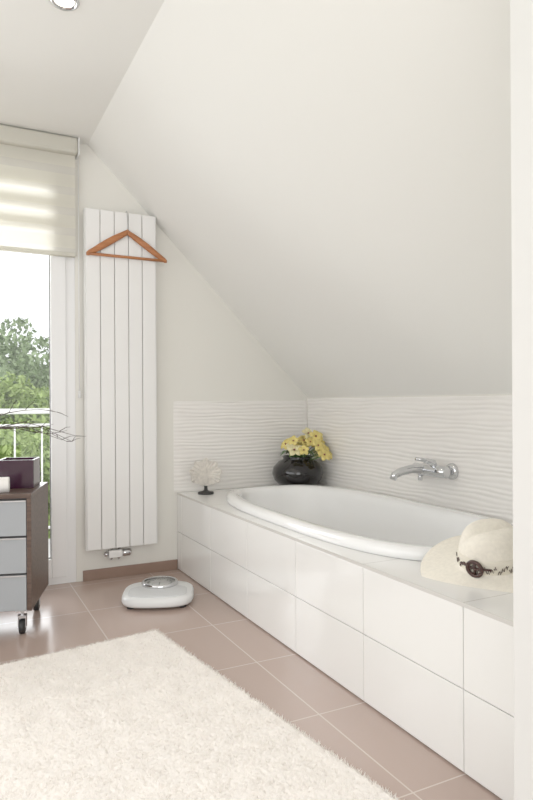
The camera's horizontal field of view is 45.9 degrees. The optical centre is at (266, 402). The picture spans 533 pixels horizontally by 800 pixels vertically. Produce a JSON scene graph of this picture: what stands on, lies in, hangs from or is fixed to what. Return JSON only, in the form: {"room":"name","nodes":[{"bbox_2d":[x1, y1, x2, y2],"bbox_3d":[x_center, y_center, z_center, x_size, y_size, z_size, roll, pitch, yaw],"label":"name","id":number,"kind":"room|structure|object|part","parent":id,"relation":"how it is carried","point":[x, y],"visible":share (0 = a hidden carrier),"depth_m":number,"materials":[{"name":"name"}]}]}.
{"room":"bathroom","nodes":[
{"label":"bathroom","id":0,"kind":"room"},
{"bbox_2d":[0,0,164,143],"bbox_3d":[-0.975,-1.625,0.627,2.640,0.200,5.590,0,0,-27],"label":"ceiling","id":1,"kind":"structure","parent":0,"point":[61,71],"depth_m":2.78,"materials":[{"name":"white paint"}]},
{"bbox_2d":[49,0,79,10],"bbox_3d":[-0.767,-1.522,2.390,0.112,0.009,0.112,0,0,-27],"label":"recessed light","id":2,"kind":"object","parent":1,"relation":"in","point":[65,5],"depth_m":2.40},
{"bbox_2d":[75,143,307,581],"bbox_3d":[-1.531,-0.337,3.619,4.334,2.770,0.260,0,0,-27],"label":"wall","id":3,"kind":"structure","parent":0,"point":[204,352],"depth_m":3.95,"materials":[{"name":"white paint"}]},
{"bbox_2d":[0,125,80,397],"bbox_3d":[-1.986,-0.770,3.190,2.039,1.491,0.096,0,0,-27],"label":"roller blind","id":4,"kind":"object","parent":3,"relation":"attached to","point":[37,169],"visible":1,"depth_m":3.54,"materials":[{"name":"fabric"}]},
{"bbox_3d":[-1.093,-0.742,3.669,0.012,1.425,0.014,0,0,18],"label":"pull cord","id":5,"kind":"part","parent":4,"relation":"part of","materials":[{"name":"white plastic"}]},
{"bbox_2d":[48,255,75,584],"bbox_3d":[-2.007,-0.179,3.265,1.962,2.458,0.082,0,0,-27],"label":"window","id":6,"kind":"structure","parent":3,"relation":"in","point":[70,262],"depth_m":3.64,"materials":[{"name":"white plastic"}]},
{"bbox_2d":[48,255,50,558],"bbox_3d":[-1.598,-0.188,3.462,0.785,2.176,0.020,0,0,-27],"label":"right gasket","id":7,"kind":"object","parent":6,"relation":"attached to","point":[49,255],"visible":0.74,"depth_m":3.63,"materials":[{"name":"grey"}]},
{"bbox_3d":[-1.597,-0.177,3.461,0.951,2.368,0.062,0,0,-27],"label":"right sash","id":8,"kind":"part","parent":6,"relation":"part of","materials":[{"name":"white plastic"}]},
{"bbox_2d":[83,208,156,559],"bbox_3d":[-0.871,-0.100,3.764,0.422,2.062,0.074,0,0,-27],"label":"radiator","id":9,"kind":"object","parent":3,"relation":"attached to","point":[120,363],"visible":0.98,"depth_m":3.72,"materials":[{"name":"white metal"}]},
{"bbox_3d":[-0.862,-0.138,3.746,0.408,1.965,0.010,0,0,-27],"label":"panel","id":10,"kind":"part","parent":9,"relation":"part of","materials":[{"name":"white metal"}]},
{"bbox_2d":[86,211,166,262],"bbox_3d":[-0.832,-0.997,3.748,0.480,0.292,0.060,0,0,-27],"label":"hanger","id":11,"kind":"object","parent":9,"relation":"hanging from","point":[116,237],"visible":1,"depth_m":3.72,"materials":[{"name":"brown wood"}]},
{"bbox_3d":[-0.930,-0.939,3.676,0.240,0.178,0.020,0,0,-27],"label":"arm","id":12,"kind":"part","parent":11,"relation":"part of","materials":[{"name":"brown wood"}]},
{"bbox_3d":[-0.715,-0.940,3.784,0.240,0.178,0.020,0,0,-27],"label":"arm","id":13,"kind":"part","parent":11,"relation":"part of","materials":[{"name":"brown wood"}]},
{"bbox_2d":[83,559,177,580],"bbox_3d":[-0.818,1.013,3.824,0.579,0.062,0.012,0,0,-27],"label":"baseboard","id":14,"kind":"structure","parent":3,"relation":"attached to","point":[135,569],"depth_m":3.81,"materials":[{"name":"brown tile"}]},
{"bbox_2d":[173,401,306,492],"bbox_3d":[-0.148,0.274,4.166,0.970,0.574,0.008,0,0,-27],"label":"tile band","id":15,"kind":"object","parent":3,"relation":"attached to","point":[245,439],"depth_m":4.13,"materials":[{"name":"white tile"}]},
{"bbox_2d":[390,457,458,480],"bbox_3d":[0.762,0.332,3.135,0.268,0.130,0.255,0,0,-27],"label":"faucet","id":16,"kind":"object","parent":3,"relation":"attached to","point":[429,467],"visible":1,"depth_m":3.12,"materials":[{"name":"silver metal"}]},
{"bbox_3d":[0.712,0.349,3.165,0.208,0.081,0.048,0,0,-18],"label":"spout","id":17,"kind":"part","parent":16,"relation":"part of","materials":[{"name":"silver metal"}]},
{"bbox_3d":[0.793,0.293,3.125,0.127,0.053,0.041,0,0,-27],"label":"lever","id":18,"kind":"part","parent":16,"relation":"part of","materials":[{"name":"silver metal"}]},
{"bbox_2d":[0,569,501,799],"bbox_3d":[-0.263,1.101,1.125,4.334,0.120,5.850,0,0,-27],"label":"floor","id":19,"kind":"structure","parent":0,"point":[72,614],"depth_m":2.54,"materials":[{"name":"tile"}]},
{"bbox_2d":[0,482,48,633],"bbox_3d":[-1.392,0.727,2.977,0.620,0.640,0.431,0,0,-9],"label":"base cabinet","id":20,"kind":"object","parent":19,"relation":"on","point":[24,568],"visible":1,"depth_m":2.82,"materials":[{"name":"brown wood"}]},
{"bbox_2d":[0,477,9,492],"bbox_3d":[-1.256,0.374,2.857,0.165,0.071,0.075,0,0,-18],"label":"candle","id":21,"kind":"object","parent":20,"relation":"on","point":[4,481],"visible":1,"depth_m":2.85,"materials":[{"name":"white wax"}]},
{"bbox_2d":[0,457,39,488],"bbox_3d":[-1.205,0.339,3.070,0.164,0.135,0.164,0,0,-9],"label":"storage box","id":22,"kind":"object","parent":20,"relation":"on","point":[23,472],"visible":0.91,"depth_m":3.00,"materials":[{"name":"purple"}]},
{"bbox_3d":[-1.394,0.417,2.978,0.620,0.020,0.429,0,0,-9],"label":"panel","id":23,"kind":"part","parent":20,"relation":"part of","materials":[{"name":"brown wood"}]},
{"bbox_2d":[0,400,78,441],"bbox_3d":[-1.424,-0.024,3.020,1.066,0.862,0.307,0,0,-27],"label":"branches","id":24,"kind":"object","parent":20,"relation":"on","point":[8,426],"visible":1,"depth_m":3.09,"materials":[{"name":"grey plant"}]},
{"bbox_2d":[122,576,193,608],"bbox_3d":[-0.570,0.998,3.330,0.370,0.090,0.358,0,0,-5],"label":"bathroom scale","id":25,"kind":"object","parent":19,"relation":"on","point":[155,591],"visible":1,"depth_m":3.24,"materials":[{"name":"white plastic"}]},
{"bbox_2d":[0,629,404,799],"bbox_3d":[-0.360,1.030,1.905,0.878,0.020,1.784,0,0,-34],"label":"shag rug","id":26,"kind":"object","parent":19,"relation":"on","point":[138,716],"visible":1,"depth_m":1.94,"materials":[{"name":"fabric"}]},
{"bbox_2d":[177,488,513,799],"bbox_3d":[0.497,0.797,2.920,0.953,0.480,2.809,0,0,-27],"label":"tub surround","id":27,"kind":"object","parent":19,"relation":"on","point":[435,658],"visible":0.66,"depth_m":2.11,"materials":[{"name":"white tile"}]},
{"bbox_2d":[189,458,221,494],"bbox_3d":[-0.377,0.451,3.899,0.188,0.221,0.100,0,0,22],"label":"fan ornament","id":28,"kind":"object","parent":27,"relation":"on","point":[205,472],"visible":1,"depth_m":3.90,"materials":[{"name":"white"}]},
{"bbox_2d":[272,427,331,484],"bbox_3d":[0.220,0.360,4.109,0.341,0.398,0.398,0,0,-27],"label":"flower vase","id":29,"kind":"object","parent":27,"relation":"on","point":[298,467],"visible":0.97,"depth_m":4.03,"materials":[{"name":"black ceramic"}]},
{"bbox_2d":[226,484,512,560],"bbox_3d":[0.416,0.737,3.093,0.856,0.452,1.876,0,0,-27],"label":"bathtub","id":30,"kind":"object","parent":27,"relation":"on","point":[364,521],"visible":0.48,"depth_m":3.31,"materials":[{"name":"white ceramic"}]},
{"bbox_2d":[420,518,512,592],"bbox_3d":[0.724,0.490,2.011,0.454,0.238,0.438,0,0,17],"label":"straw hat","id":31,"kind":"object","parent":27,"relation":"on","point":[481,557],"visible":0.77,"depth_m":1.94,"materials":[{"name":"beige wicker"}]},
{"bbox_2d":[87,0,511,397],"bbox_3d":[0.963,-0.888,1.604,1.694,1.694,5.590,0,0,-27],"label":"ceiling","id":32,"kind":"structure","parent":0,"point":[337,173],"depth_m":2.56,"materials":[{"name":"white paint"}]},
{"bbox_2d":[307,394,511,416],"bbox_3d":[1.637,0.493,1.940,0.200,1.076,5.590,0,0,-27],"label":"wall knee","id":33,"kind":"structure","parent":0,"point":[466,394],"depth_m":3.36,"materials":[{"name":"white paint"}]},
{"bbox_2d":[308,395,512,523],"bbox_3d":[0.919,0.261,3.130,0.008,0.588,2.811,0,0,-27],"label":"tile band","id":34,"kind":"object","parent":33,"relation":"attached to","point":[367,439],"depth_m":3.31,"materials":[{"name":"white tile"}]},
{"bbox_2d":[510,0,532,799],"bbox_3d":[1.087,-0.077,1.527,1.149,2.224,0.205,0,0,-27],"label":"wall partition","id":35,"kind":"structure","parent":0,"point":[521,11],"depth_m":1.33,"materials":[{"name":"white paint"}]},
{"label":"outside","id":36,"kind":"structure","parent":0,"visible":0},
{"bbox_3d":[-26.085,4.227,62.772,130.000,0.100,124.400,0,0,-27],"label":"lawn","id":37,"kind":"structure","parent":36,"visible":0},
{"bbox_2d":[0,355,7,380],"bbox_3d":[-11.519,0.636,25.630,4.180,6.945,3.887,0,0,17],"label":"tree","id":38,"kind":"object","parent":37,"relation":"on","point":[1,357],"visible":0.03,"depth_m":25.63,"materials":[{"name":"green plant"}]},
{"bbox_2d":[0,427,43,470],"bbox_3d":[-6.325,2.198,13.200,2.902,3.810,2.861,0,0,14],"label":"bush","id":39,"kind":"object","parent":37,"relation":"on","point":[5,443],"visible":0.26,"depth_m":13.28,"materials":[{"name":"green plant"}]},
{"bbox_2d":[0,315,48,382],"bbox_3d":[-11.885,0.007,30.095,4.463,8.207,4.588,0,0,-44],"label":"tree","id":40,"kind":"object","parent":37,"relation":"on","point":[5,348],"visible":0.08,"depth_m":29.30,"materials":[{"name":"green plant"}]},
{"bbox_2d":[0,371,49,457],"bbox_3d":[-7.799,1.546,19.774,3.510,5.086,3.032,0,0,-1],"label":"tree","id":41,"kind":"object","parent":37,"relation":"on","point":[10,394],"visible":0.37,"depth_m":19.14,"materials":[{"name":"green plant"}]},
{"bbox_2d":[0,334,49,448],"bbox_3d":[-8.630,0.751,23.798,3.759,6.682,3.532,0,0,34],"label":"tree","id":42,"kind":"object","parent":37,"relation":"on","point":[39,372],"visible":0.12,"depth_m":22.89,"materials":[{"name":"green plant"}]},
{"bbox_2d":[0,414,49,538],"bbox_3d":[-5.140,2.195,14.645,2.465,3.971,3.776,0,0,-43],"label":"bush","id":43,"kind":"object","parent":37,"relation":"on","point":[34,438],"visible":0.11,"depth_m":14.20,"materials":[{"name":"green plant"}]},
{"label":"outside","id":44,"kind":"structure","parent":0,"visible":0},
{"bbox_2d":[48,539,49,556],"bbox_3d":[-2.113,1.201,4.196,6.000,0.200,1.299,0,0,-27],"label":"floor","id":45,"kind":"structure","parent":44,"point":[48,539],"depth_m":4.77,"materials":[{"name":"concrete"}]},
{"bbox_2d":[0,408,49,528],"bbox_3d":[-2.364,0.574,4.686,6.000,1.057,0.044,0,0,-27],"label":"balcony railing","id":46,"kind":"object","parent":45,"relation":"on","point":[28,410],"visible":0.06,"depth_m":4.94,"materials":[{"name":"white metal"}]}
]}

